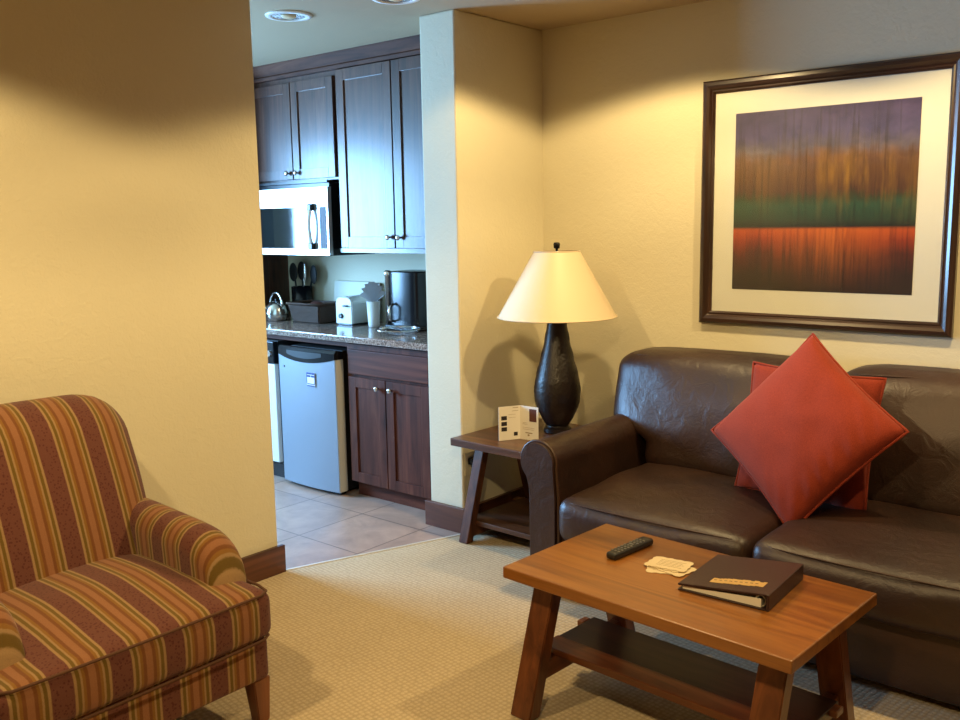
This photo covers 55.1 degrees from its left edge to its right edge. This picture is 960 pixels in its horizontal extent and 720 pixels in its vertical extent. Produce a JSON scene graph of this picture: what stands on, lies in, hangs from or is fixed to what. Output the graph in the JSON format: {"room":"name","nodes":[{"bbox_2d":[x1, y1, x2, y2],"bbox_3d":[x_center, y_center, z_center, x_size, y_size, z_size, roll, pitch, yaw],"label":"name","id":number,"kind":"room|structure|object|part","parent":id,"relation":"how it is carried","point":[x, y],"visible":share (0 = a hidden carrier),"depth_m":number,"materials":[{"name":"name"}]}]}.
{"room":"hotel room","nodes":[
{"label":"hotel room","id":0,"kind":"room"},
{"bbox_2d":[0,0,276,557],"bbox_3d":[-2.227,-0.042,2.397,0.130,2.462,3.973,6,11,40],"label":"wall","id":1,"kind":"structure","parent":0,"point":[132,275],"depth_m":3.42,"materials":[{"name":"paint"}]},
{"bbox_2d":[241,544,285,583],"bbox_3d":[-2.143,1.118,2.530,0.022,0.126,3.995,6,11,40],"label":"baseboard","id":2,"kind":"structure","parent":1,"relation":"attached to","point":[259,566],"depth_m":3.95,"materials":[{"name":"brown wood"}]},
{"bbox_2d":[274,475,459,568],"bbox_3d":[-2.575,1.032,3.902,3.054,0.100,5.536,6,11,40],"label":"floor","id":3,"kind":"structure","parent":0,"point":[314,525],"depth_m":4.67,"materials":[{"name":"tile"}]},
{"bbox_2d":[263,255,290,313],"bbox_3d":[-1.774,-0.618,6.175,0.710,2.459,0.655,6,11,40],"label":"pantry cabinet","id":4,"kind":"object","parent":3,"relation":"on","point":[275,267],"visible":0.02,"depth_m":6.13,"materials":[{"name":"brown wood"}]},
{"bbox_2d":[267,338,307,477],"bbox_3d":[-1.250,0.242,5.872,0.596,0.831,0.606,6,11,40],"label":"dishwasher","id":5,"kind":"object","parent":3,"relation":"on","point":[272,344],"visible":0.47,"depth_m":5.48,"materials":[{"name":"white metal"}]},
{"bbox_3d":[-1.432,-0.068,5.614,0.596,0.130,0.035,6,11,40],"label":"control panel","id":6,"kind":"part","parent":5,"relation":"part of","materials":[{"name":"black plastic"}]},
{"bbox_3d":[-1.425,0.295,5.670,0.596,0.595,0.031,6,11,40],"label":"door","id":7,"kind":"part","parent":5,"relation":"part of","materials":[{"name":"white plastic"}]},
{"bbox_2d":[278,343,358,494],"bbox_3d":[-0.789,0.303,5.452,0.490,0.821,0.624,6,11,40],"label":"mini fridge","id":8,"kind":"object","parent":3,"relation":"on","point":[314,388],"visible":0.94,"depth_m":5.18,"materials":[{"name":"silver metal"}]},
{"bbox_2d":[306,372,314,386],"bbox_3d":[-0.947,0.110,5.146,0.070,0.078,0.001,6,11,40],"label":"print","id":9,"kind":"object","parent":8,"relation":"attached to","point":[310,376],"depth_m":5.15,"materials":[{"name":"white paper"}]},
{"bbox_2d":[286,534,459,570],"bbox_3d":[-0.481,0.889,4.264,0.911,0.007,0.016,-6,10,-29],"label":"trim","id":10,"kind":"structure","parent":3,"relation":"on","point":[456,534],"depth_m":4.25,"materials":[{"name":"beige metal"}]},
{"bbox_2d":[347,343,431,509],"bbox_3d":[-0.288,0.330,5.083,0.686,0.861,0.634,6,11,40],"label":"base cabinet","id":11,"kind":"object","parent":3,"relation":"on","point":[389,386],"visible":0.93,"depth_m":4.87,"materials":[{"name":"brown wood"}]},
{"bbox_2d":[266,314,427,350],"bbox_3d":[-0.759,-0.176,5.402,1.899,0.036,0.629,6,11,40],"label":"countertop","id":12,"kind":"structure","parent":11,"relation":"on","point":[357,334],"depth_m":5.12,"materials":[{"name":"stone"}]},
{"bbox_2d":[265,292,287,320],"bbox_3d":[-1.296,-0.343,5.836,0.144,0.182,0.165,-6,10,-32],"label":"kettle","id":13,"kind":"object","parent":12,"relation":"on","point":[275,310],"visible":0.98,"depth_m":5.78,"materials":[{"name":"silver metal"}]},
{"bbox_3d":[-1.291,-0.386,5.820,0.138,0.093,0.014,6,11,40],"label":"handle","id":14,"kind":"part","parent":13,"relation":"part of","materials":[{"name":"silver metal"}]},
{"bbox_2d":[289,261,316,300],"bbox_3d":[-1.153,-0.462,6.009,0.226,0.361,0.135,0,9,7],"label":"utensil holder","id":15,"kind":"object","parent":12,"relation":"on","point":[303,292],"visible":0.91,"depth_m":5.96,"materials":[{"name":"black plastic"}]},
{"bbox_2d":[291,286,312,300],"bbox_3d":[-1.162,-0.383,6.023,0.136,0.200,0.136,6,11,40],"label":"pot","id":16,"kind":"object","parent":15,"relation":"on","point":[299,293],"depth_m":5.96,"materials":[{"name":"black plastic"}]},
{"bbox_2d":[267,334,346,346],"bbox_3d":[-1.129,-0.136,5.434,1.122,0.038,0.020,6,11,40],"label":"apron panel","id":17,"kind":"object","parent":12,"relation":"attached to","point":[317,341],"visible":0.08,"depth_m":5.31,"materials":[{"name":"brown wood"}]},
{"bbox_2d":[286,300,336,323],"bbox_3d":[-1.022,-0.298,5.699,0.310,0.125,0.204,6,11,40],"label":"storage box","id":18,"kind":"object","parent":12,"relation":"on","point":[302,311],"visible":0.88,"depth_m":5.62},
{"bbox_2d":[310,301,323,303],"bbox_3d":[-1.007,-0.319,5.683,0.140,0.090,0.100,6,11,40],"label":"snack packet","id":19,"kind":"object","parent":18,"relation":"in","point":[313,302],"visible":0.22,"depth_m":5.65,"materials":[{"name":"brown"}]},
{"bbox_2d":[333,280,367,300],"bbox_3d":[-0.808,-0.375,5.790,0.330,0.243,0.048,6,11,40],"label":"cutting board","id":20,"kind":"object","parent":12,"relation":"on","point":[341,288],"visible":0.36,"depth_m":5.80,"materials":[{"name":"beige"}]},
{"bbox_2d":[336,295,367,325],"bbox_3d":[-0.748,-0.303,5.550,0.136,0.169,0.242,6,11,40],"label":"toaster","id":21,"kind":"object","parent":12,"relation":"on","point":[350,310],"visible":0.8,"depth_m":5.48,"materials":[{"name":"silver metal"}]},
{"bbox_3d":[-0.807,-0.297,5.480,0.136,0.156,0.014,6,11,40],"label":"panel","id":22,"kind":"part","parent":21,"relation":"part of","materials":[{"name":"white plastic"}]},
{"bbox_2d":[360,282,384,326],"bbox_3d":[-0.622,-0.325,5.369,0.200,0.263,0.080,6,11,40],"label":"napkin holder","id":23,"kind":"object","parent":12,"relation":"on","point":[372,292],"visible":0.99,"depth_m":5.35,"materials":[{"name":"white ceramic"}]},
{"bbox_2d":[366,301,379,326],"bbox_3d":[-0.622,-0.269,5.377,0.080,0.150,0.080,6,11,40],"label":"cup","id":24,"kind":"object","parent":12,"relation":"on","point":[373,307],"depth_m":5.35,"materials":[{"name":"white plastic"}]},
{"bbox_2d":[374,326,420,335],"bbox_3d":[-0.446,-0.154,4.983,0.252,0.034,0.252,6,11,40],"label":"glass dish","id":25,"kind":"object","parent":12,"relation":"on","point":[409,331],"visible":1,"depth_m":4.94,"materials":[{"name":"clear glass"}]},
{"bbox_2d":[376,331,415,335],"bbox_3d":[-0.446,-0.152,4.983,0.250,0.031,0.250,6,11,40],"label":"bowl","id":26,"kind":"object","parent":25,"relation":"on","point":[384,332],"depth_m":4.91,"materials":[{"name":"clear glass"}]},
{"bbox_2d":[380,270,426,331],"bbox_3d":[-0.386,-0.342,5.211,0.275,0.335,0.280,6,11,40],"label":"coffee maker","id":27,"kind":"object","parent":12,"relation":"on","point":[405,290],"visible":0.82,"depth_m":5.12,"materials":[{"name":"black plastic"}]},
{"bbox_3d":[-0.495,-0.265,5.171,0.017,0.115,0.055,7,12,44],"label":"carafe handle","id":28,"kind":"part","parent":27,"relation":"part of","materials":[{"name":"silver metal"}]},
{"bbox_3d":[-0.600,0.390,4.991,0.284,0.587,0.020,6,11,40],"label":"door","id":29,"kind":"part","parent":11,"relation":"part of","materials":[{"name":"brown wood"}]},
{"bbox_3d":[-0.485,0.031,4.835,0.600,0.135,0.020,6,11,40],"label":"drawer","id":30,"kind":"part","parent":11,"relation":"part of","materials":[{"name":"brown wood"}]},
{"bbox_3d":[-0.368,0.415,4.798,0.310,0.587,0.020,6,11,40],"label":"door","id":31,"kind":"part","parent":11,"relation":"part of","materials":[{"name":"brown wood"}]},
{"bbox_2d":[250,0,708,66],"bbox_3d":[-1.085,-1.334,2.247,7.250,0.100,5.736,6,11,40],"label":"ceiling","id":32,"kind":"structure","parent":0,"point":[334,25],"depth_m":4.32,"materials":[{"name":"beige paint"}]},
{"bbox_2d":[265,10,312,21],"bbox_3d":[-0.879,-1.579,4.229,0.216,0.020,0.216,6,11,40],"label":"recessed light","id":33,"kind":"object","parent":32,"relation":"in","point":[279,15],"visible":1,"depth_m":4.21,"materials":[{"name":"white plastic"}]},
{"bbox_3d":[-0.879,-1.579,4.229,0.070,0.020,0.070,6,11,40],"label":"bulb","id":34,"kind":"part","parent":33,"relation":"part of","materials":[{"name":"beige glass"}]},
{"bbox_2d":[373,0,419,4],"bbox_3d":[-0.359,-1.542,3.926,0.216,0.020,0.216,6,11,40],"label":"recessed light","id":35,"kind":"object","parent":32,"relation":"in","point":[393,2],"visible":1,"depth_m":3.98,"materials":[{"name":"beige metal"}]},
{"bbox_2d":[420,9,543,507],"bbox_3d":[0.041,-0.421,4.668,0.218,2.462,0.695,6,11,40],"label":"wall","id":36,"kind":"structure","parent":0,"point":[482,86],"depth_m":4.46,"materials":[{"name":"paint"}]},
{"bbox_2d":[425,499,464,532],"bbox_3d":[-0.170,0.778,4.570,0.262,0.126,0.022,6,11,40],"label":"baseboard","id":37,"kind":"structure","parent":36,"relation":"attached to","point":[437,514],"depth_m":4.56,"materials":[{"name":"brown wood"}]},
{"bbox_2d":[465,451,473,475],"bbox_3d":[-0.039,0.507,4.494,0.034,0.114,0.070,6,11,40],"label":"wall outlet","id":38,"kind":"object","parent":36,"relation":"attached to","point":[469,456],"visible":0.74,"depth_m":4.49,"materials":[{"name":"plastic"}]},
{"bbox_2d":[478,486,524,512],"bbox_3d":[0.139,0.746,4.749,0.022,0.126,0.653,6,11,40],"label":"baseboard","id":39,"kind":"structure","parent":36,"relation":"attached to","point":[506,497],"depth_m":4.69,"materials":[{"name":"brown wood"}]},
{"bbox_2d":[175,529,959,719],"bbox_3d":[0.001,1.309,1.759,4.322,0.100,5.536,6,11,40],"label":"floor","id":40,"kind":"structure","parent":0,"point":[432,630],"depth_m":3.26,"materials":[{"name":"beige carpet"}]},
{"bbox_2d":[0,394,270,719],"bbox_3d":[-1.223,0.647,2.733,0.919,0.957,0.814,6,11,40],"label":"armchair","id":41,"kind":"object","parent":40,"relation":"on","point":[117,602],"visible":1,"depth_m":2.71,"materials":[{"name":"fabric"}]},
{"bbox_3d":[-1.458,0.786,2.513,0.714,0.464,0.144,6,11,40],"label":"arm","id":42,"kind":"part","parent":41,"relation":"part of","materials":[{"name":"fabric"}]},
{"bbox_3d":[-1.424,0.465,2.873,0.402,0.632,0.796,6,11,40],"label":"backrest","id":43,"kind":"part","parent":41,"relation":"part of","materials":[{"name":"fabric"}]},
{"bbox_2d":[0,554,270,719],"bbox_3d":[-1.115,0.764,2.660,0.640,0.220,0.810,6,11,40],"label":"seat cushion","id":44,"kind":"object","parent":41,"relation":"on","point":[97,636],"depth_m":2.53,"materials":[{"name":"fabric"}]},
{"bbox_3d":[-1.028,0.703,3.019,0.714,0.464,0.144,6,11,40],"label":"arm","id":45,"kind":"part","parent":41,"relation":"part of","materials":[{"name":"fabric"}]},
{"bbox_3d":[-0.683,1.037,2.828,0.062,0.140,0.060,6,11,40],"label":"leg","id":46,"kind":"part","parent":41,"relation":"part of","materials":[{"name":"brown wood"}]},
{"bbox_2d":[450,418,581,543],"bbox_3d":[0.272,0.602,4.384,0.579,0.504,0.600,7,11,41],"label":"end table","id":47,"kind":"object","parent":40,"relation":"on","point":[513,517],"visible":0.31,"depth_m":4.36,"materials":[{"name":"brown wood"}]},
{"bbox_3d":[-0.025,0.624,4.387,0.055,0.468,0.183,7,11,41],"label":"leg","id":48,"kind":"part","parent":47,"relation":"part of","materials":[{"name":"brown wood"}]},
{"bbox_2d":[476,514,529,539],"bbox_3d":[0.154,0.786,4.274,0.535,0.024,0.085,7,11,41],"label":"shelf","id":49,"kind":"object","parent":47,"relation":"attached to","point":[482,520],"depth_m":4.30,"materials":[{"name":"brown wood"}]},
{"bbox_3d":[0.303,0.759,4.440,0.533,0.018,0.364,7,11,41],"label":"shelf panel","id":50,"kind":"part","parent":47,"relation":"part of","materials":[{"name":"brown wood"}]},
{"bbox_2d":[498,405,538,440],"bbox_3d":[0.179,0.291,4.229,0.183,0.158,0.052,0,9,8],"label":"brochure","id":51,"kind":"object","parent":47,"relation":"on","point":[519,421],"visible":0.99,"depth_m":4.23,"materials":[{"name":"beige paper"}]},
{"bbox_3d":[0.136,0.290,4.235,0.106,0.158,0.001,-4,9,-20],"label":"panel","id":52,"kind":"part","parent":51,"relation":"part of","materials":[{"name":"beige paper"}]},
{"bbox_3d":[0.226,0.291,4.223,0.102,0.158,0.001,6,11,37],"label":"panel","id":53,"kind":"part","parent":51,"relation":"part of","materials":[{"name":"beige paper"}]},
{"bbox_2d":[529,409,535,421],"bbox_3d":[0.241,0.254,4.204,0.039,0.059,0.001,6,11,37],"label":"picture","id":54,"kind":"object","parent":51,"relation":"on","point":[532,412],"depth_m":4.20,"materials":[{"name":"brown paper"}]},
{"bbox_3d":[0.237,0.576,4.679,0.055,0.468,0.183,7,11,41],"label":"leg","id":55,"kind":"part","parent":47,"relation":"part of","materials":[{"name":"brown wood"}]},
{"bbox_2d":[497,242,617,433],"bbox_3d":[0.363,-0.102,4.330,0.564,0.898,0.564,6,11,40],"label":"table lamp","id":56,"kind":"object","parent":47,"relation":"on","point":[556,288],"visible":1,"depth_m":4.18,"materials":[{"name":"brown metal"}]},
{"bbox_3d":[0.356,-0.504,4.270,0.220,0.005,0.220,6,11,40],"label":"shade trim","id":57,"kind":"part","parent":56,"relation":"part of","materials":[{"name":"white fabric"}]},
{"bbox_3d":[0.358,-0.355,4.292,0.556,0.306,0.556,6,11,40],"label":"lamp shade","id":58,"kind":"part","parent":56,"relation":"part of","materials":[{"name":"white fabric"}]},
{"bbox_3d":[0.361,-0.206,4.315,0.564,0.005,0.564,6,11,40],"label":"shade trim","id":59,"kind":"part","parent":56,"relation":"part of","materials":[{"name":"beige fabric"}]},
{"bbox_2d":[503,524,876,719],"bbox_3d":[0.595,0.869,2.735,0.928,0.456,0.598,7,12,43],"label":"coffee table","id":60,"kind":"object","parent":40,"relation":"on","point":[813,619],"visible":0.98,"depth_m":2.64,"materials":[{"name":"brown wood"}]},
{"bbox_3d":[0.179,0.878,2.842,0.078,0.420,0.178,7,12,43],"label":"leg","id":61,"kind":"part","parent":60,"relation":"part of","materials":[{"name":"brown wood"}]},
{"bbox_3d":[0.467,0.828,3.143,0.078,0.420,0.178,7,12,43],"label":"leg","id":62,"kind":"part","parent":60,"relation":"part of","materials":[{"name":"brown wood"}]},
{"bbox_2d":[606,536,652,559],"bbox_3d":[0.477,0.598,2.931,0.046,0.026,0.205,8,12,45],"label":"remote control","id":63,"kind":"object","parent":60,"relation":"on","point":[621,551],"visible":1,"depth_m":2.91,"materials":[{"name":"black plastic"}]},
{"bbox_2d":[551,635,750,719],"bbox_3d":[0.529,0.947,2.675,0.840,0.024,0.085,7,12,43],"label":"shelf","id":64,"kind":"object","parent":60,"relation":"attached to","point":[711,703],"depth_m":2.69,"materials":[{"name":"brown wood"}]},
{"bbox_2d":[646,566,671,574],"bbox_3d":[0.564,0.630,2.782,0.120,0.002,0.092,2,9,16],"label":"paper card","id":65,"kind":"object","parent":60,"relation":"on","point":[649,569],"visible":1,"depth_m":2.76,"materials":[{"name":"beige paper"}]},
{"bbox_2d":[649,566,696,576],"bbox_3d":[0.583,0.628,2.779,0.092,0.002,0.120,-8,11,-39],"label":"paper card","id":66,"kind":"object","parent":65,"relation":"on","point":[691,569],"visible":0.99,"depth_m":2.74,"materials":[{"name":"beige paper"}]},
{"bbox_2d":[644,556,678,572],"bbox_3d":[0.570,0.623,2.803,0.120,0.002,0.092,6,11,38],"label":"paper card","id":67,"kind":"object","parent":66,"relation":"on","point":[654,558],"visible":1,"depth_m":2.79,"materials":[{"name":"beige paper"}]},
{"bbox_2d":[649,556,693,571],"bbox_3d":[0.581,0.621,2.798,0.120,0.002,0.092,4,10,32],"label":"paper card","id":68,"kind":"object","parent":67,"relation":"on","point":[660,562],"visible":1,"depth_m":2.79,"materials":[{"name":"beige paper"}]},
{"bbox_3d":[0.626,0.931,2.776,0.838,0.018,0.194,7,12,43],"label":"shelf panel","id":69,"kind":"part","parent":60,"relation":"part of","materials":[{"name":"brown wood"}]},
{"bbox_2d":[678,554,803,611],"bbox_3d":[0.753,0.624,2.650,0.264,0.047,0.280,6,11,37],"label":"binder","id":70,"kind":"object","parent":60,"relation":"on","point":[760,584],"visible":1,"depth_m":2.60,"materials":[{"name":"black leather"}]},
{"bbox_3d":[0.724,0.946,2.331,0.078,0.420,0.178,7,12,43],"label":"leg","id":71,"kind":"part","parent":60,"relation":"part of","materials":[{"name":"brown wood"}]},
{"bbox_3d":[1.012,0.896,2.632,0.078,0.420,0.178,7,12,43],"label":"leg","id":72,"kind":"part","parent":60,"relation":"part of","materials":[{"name":"brown wood"}]},
{"bbox_2d":[520,347,959,706],"bbox_3d":[1.224,0.511,3.461,1.983,0.929,1.069,6,11,40],"label":"sofa","id":73,"kind":"object","parent":40,"relation":"on","point":[657,467],"visible":0.62,"depth_m":3.35,"materials":[{"name":"brown leather"}]},
{"bbox_3d":[0.236,0.625,3.697,0.170,0.605,0.023,6,11,40],"label":"arm panel","id":74,"kind":"part","parent":73,"relation":"part of","materials":[{"name":"brown leather"}]},
{"bbox_3d":[0.534,0.567,4.044,0.179,0.608,0.900,6,11,40],"label":"arm","id":75,"kind":"part","parent":73,"relation":"part of","materials":[{"name":"brown leather"}]},
{"bbox_2d":[559,463,782,557],"bbox_3d":[0.824,0.609,3.612,0.796,0.231,0.757,6,11,40],"label":"seat cushion","id":76,"kind":"object","parent":73,"relation":"on","point":[700,505],"depth_m":3.48,"materials":[{"name":"brown leather"}]},
{"bbox_2d":[614,347,789,476],"bbox_3d":[1.034,0.235,3.974,0.987,0.530,0.371,6,11,40],"label":"cushion","id":77,"kind":"object","parent":73,"relation":"on","point":[669,400],"depth_m":3.94,"materials":[{"name":"brown leather"}]},
{"bbox_2d":[711,333,908,523],"bbox_3d":[1.176,0.259,3.358,0.331,0.683,0.692,-4,9,-21],"label":"throw pillow","id":78,"kind":"object","parent":73,"relation":"on","point":[808,428],"visible":0.97,"depth_m":3.26,"materials":[{"name":"red fabric"}]},
{"bbox_2d":[734,361,886,509],"bbox_3d":[1.233,0.286,3.474,0.176,0.514,0.513,-9,12,-44],"label":"throw pillow","id":79,"kind":"object","parent":73,"relation":"on","point":[853,494],"visible":0.18,"depth_m":3.34,"materials":[{"name":"red fabric"}]},
{"bbox_2d":[752,499,959,641],"bbox_3d":[1.429,0.675,3.109,0.796,0.231,0.757,6,11,40],"label":"seat cushion","id":80,"kind":"object","parent":73,"relation":"on","point":[905,552],"depth_m":2.93,"materials":[{"name":"brown leather"}]},
{"bbox_2d":[847,364,959,515],"bbox_3d":[1.792,0.318,3.341,0.987,0.530,0.371,6,11,40],"label":"cushion","id":81,"kind":"object","parent":73,"relation":"on","point":[920,471],"depth_m":3.33,"materials":[{"name":"brown leather"}]},
{"bbox_2d":[288,0,959,424],"bbox_3d":[0.752,-0.419,4.577,7.250,2.462,0.120,6,11,40],"label":"wall","id":82,"kind":"structure","parent":0,"point":[623,95],"depth_m":4.35,"materials":[{"name":"paint"}]},
{"bbox_2d":[254,70,338,183],"bbox_3d":[-1.074,-1.397,5.645,0.897,0.607,0.364,6,11,40],"label":"upper cabinet","id":83,"kind":"object","parent":82,"relation":"attached to","point":[296,117],"visible":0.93,"depth_m":5.46,"materials":[{"name":"brown wood"}]},
{"bbox_3d":[-1.280,-1.384,5.634,0.408,0.564,0.020,6,11,40],"label":"door","id":84,"kind":"part","parent":83,"relation":"part of","materials":[{"name":"brown wood"}]},
{"bbox_3d":[-0.974,-1.350,5.380,0.374,0.564,0.020,6,11,40],"label":"door","id":85,"kind":"part","parent":83,"relation":"part of","materials":[{"name":"brown wood"}]},
{"bbox_2d":[259,180,374,255],"bbox_3d":[-1.063,-0.872,5.681,0.765,0.438,0.424,6,11,40],"label":"microwave","id":86,"kind":"object","parent":83,"relation":"attached to","point":[298,217],"visible":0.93,"depth_m":5.47,"materials":[{"name":"silver plastic"}]},
{"bbox_3d":[-1.199,-0.839,5.601,0.665,0.393,0.029,6,11,40],"label":"door","id":87,"kind":"part","parent":86,"relation":"part of","materials":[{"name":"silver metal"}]},
{"bbox_3d":[-0.993,-0.780,5.390,0.026,0.254,0.052,6,11,40],"label":"handle","id":88,"kind":"part","parent":86,"relation":"part of","materials":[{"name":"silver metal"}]},
{"bbox_3d":[-0.991,-0.894,5.377,0.036,0.040,0.031,6,11,40],"label":"handle mount","id":89,"kind":"part","parent":86,"relation":"part of","materials":[{"name":"black plastic"}]},
{"bbox_3d":[-0.987,-0.668,5.411,0.036,0.040,0.031,6,11,40],"label":"handle mount","id":90,"kind":"part","parent":86,"relation":"part of","materials":[{"name":"black plastic"}]},
{"bbox_3d":[-0.905,-0.807,5.357,0.099,0.393,0.029,6,11,40],"label":"control panel","id":91,"kind":"part","parent":86,"relation":"part of","materials":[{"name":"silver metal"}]},
{"bbox_2d":[335,55,424,253],"bbox_3d":[-0.343,-1.111,5.071,0.996,1.027,0.364,6,11,40],"label":"upper cabinet","id":92,"kind":"object","parent":82,"relation":"attached to","point":[379,104],"visible":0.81,"depth_m":5.04,"materials":[{"name":"brown wood"}]},
{"bbox_2d":[253,34,419,83],"bbox_3d":[-0.797,-1.681,5.160,1.899,0.088,0.062,6,11,40],"label":"crown molding","id":93,"kind":"structure","parent":92,"relation":"attached to","point":[409,46],"depth_m":5.13,"materials":[{"name":"brown wood"}]},
{"bbox_3d":[-0.637,-1.126,5.130,0.438,0.996,0.020,6,11,40],"label":"door","id":94,"kind":"part","parent":92,"relation":"part of","materials":[{"name":"brown wood"}]},
{"bbox_3d":[-0.425,-0.597,5.039,0.996,0.024,0.019,6,11,40],"label":"rail","id":95,"kind":"part","parent":92,"relation":"part of","materials":[{"name":"brown wood"}]},
{"bbox_3d":[-0.292,-1.089,4.843,0.446,0.996,0.020,6,11,40],"label":"door","id":96,"kind":"part","parent":92,"relation":"part of","materials":[{"name":"brown wood"}]},
{"bbox_2d":[699,52,959,337],"bbox_3d":[1.425,-0.666,3.860,1.075,1.080,0.036,6,11,40],"label":"framed picture","id":97,"kind":"object","parent":82,"relation":"attached to","point":[830,196],"visible":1,"depth_m":3.82,"materials":[{"name":"brown wood"}]},
{"bbox_3d":[1.433,-0.160,3.936,1.075,0.056,0.036,6,11,40],"label":"frame rail","id":98,"kind":"part","parent":97,"relation":"part of","materials":[{"name":"brown wood"}]},
{"bbox_2d":[732,97,921,294],"bbox_3d":[1.428,-0.671,3.866,0.764,0.770,0.001,6,11,40],"label":"art print","id":99,"kind":"object","parent":97,"relation":"attached to","point":[827,194],"depth_m":3.84},
{"bbox_3d":[1.417,-1.173,3.784,1.075,0.056,0.036,6,11,40],"label":"frame rail","id":100,"kind":"part","parent":97,"relation":"part of","materials":[{"name":"brown wood"}]}
]}

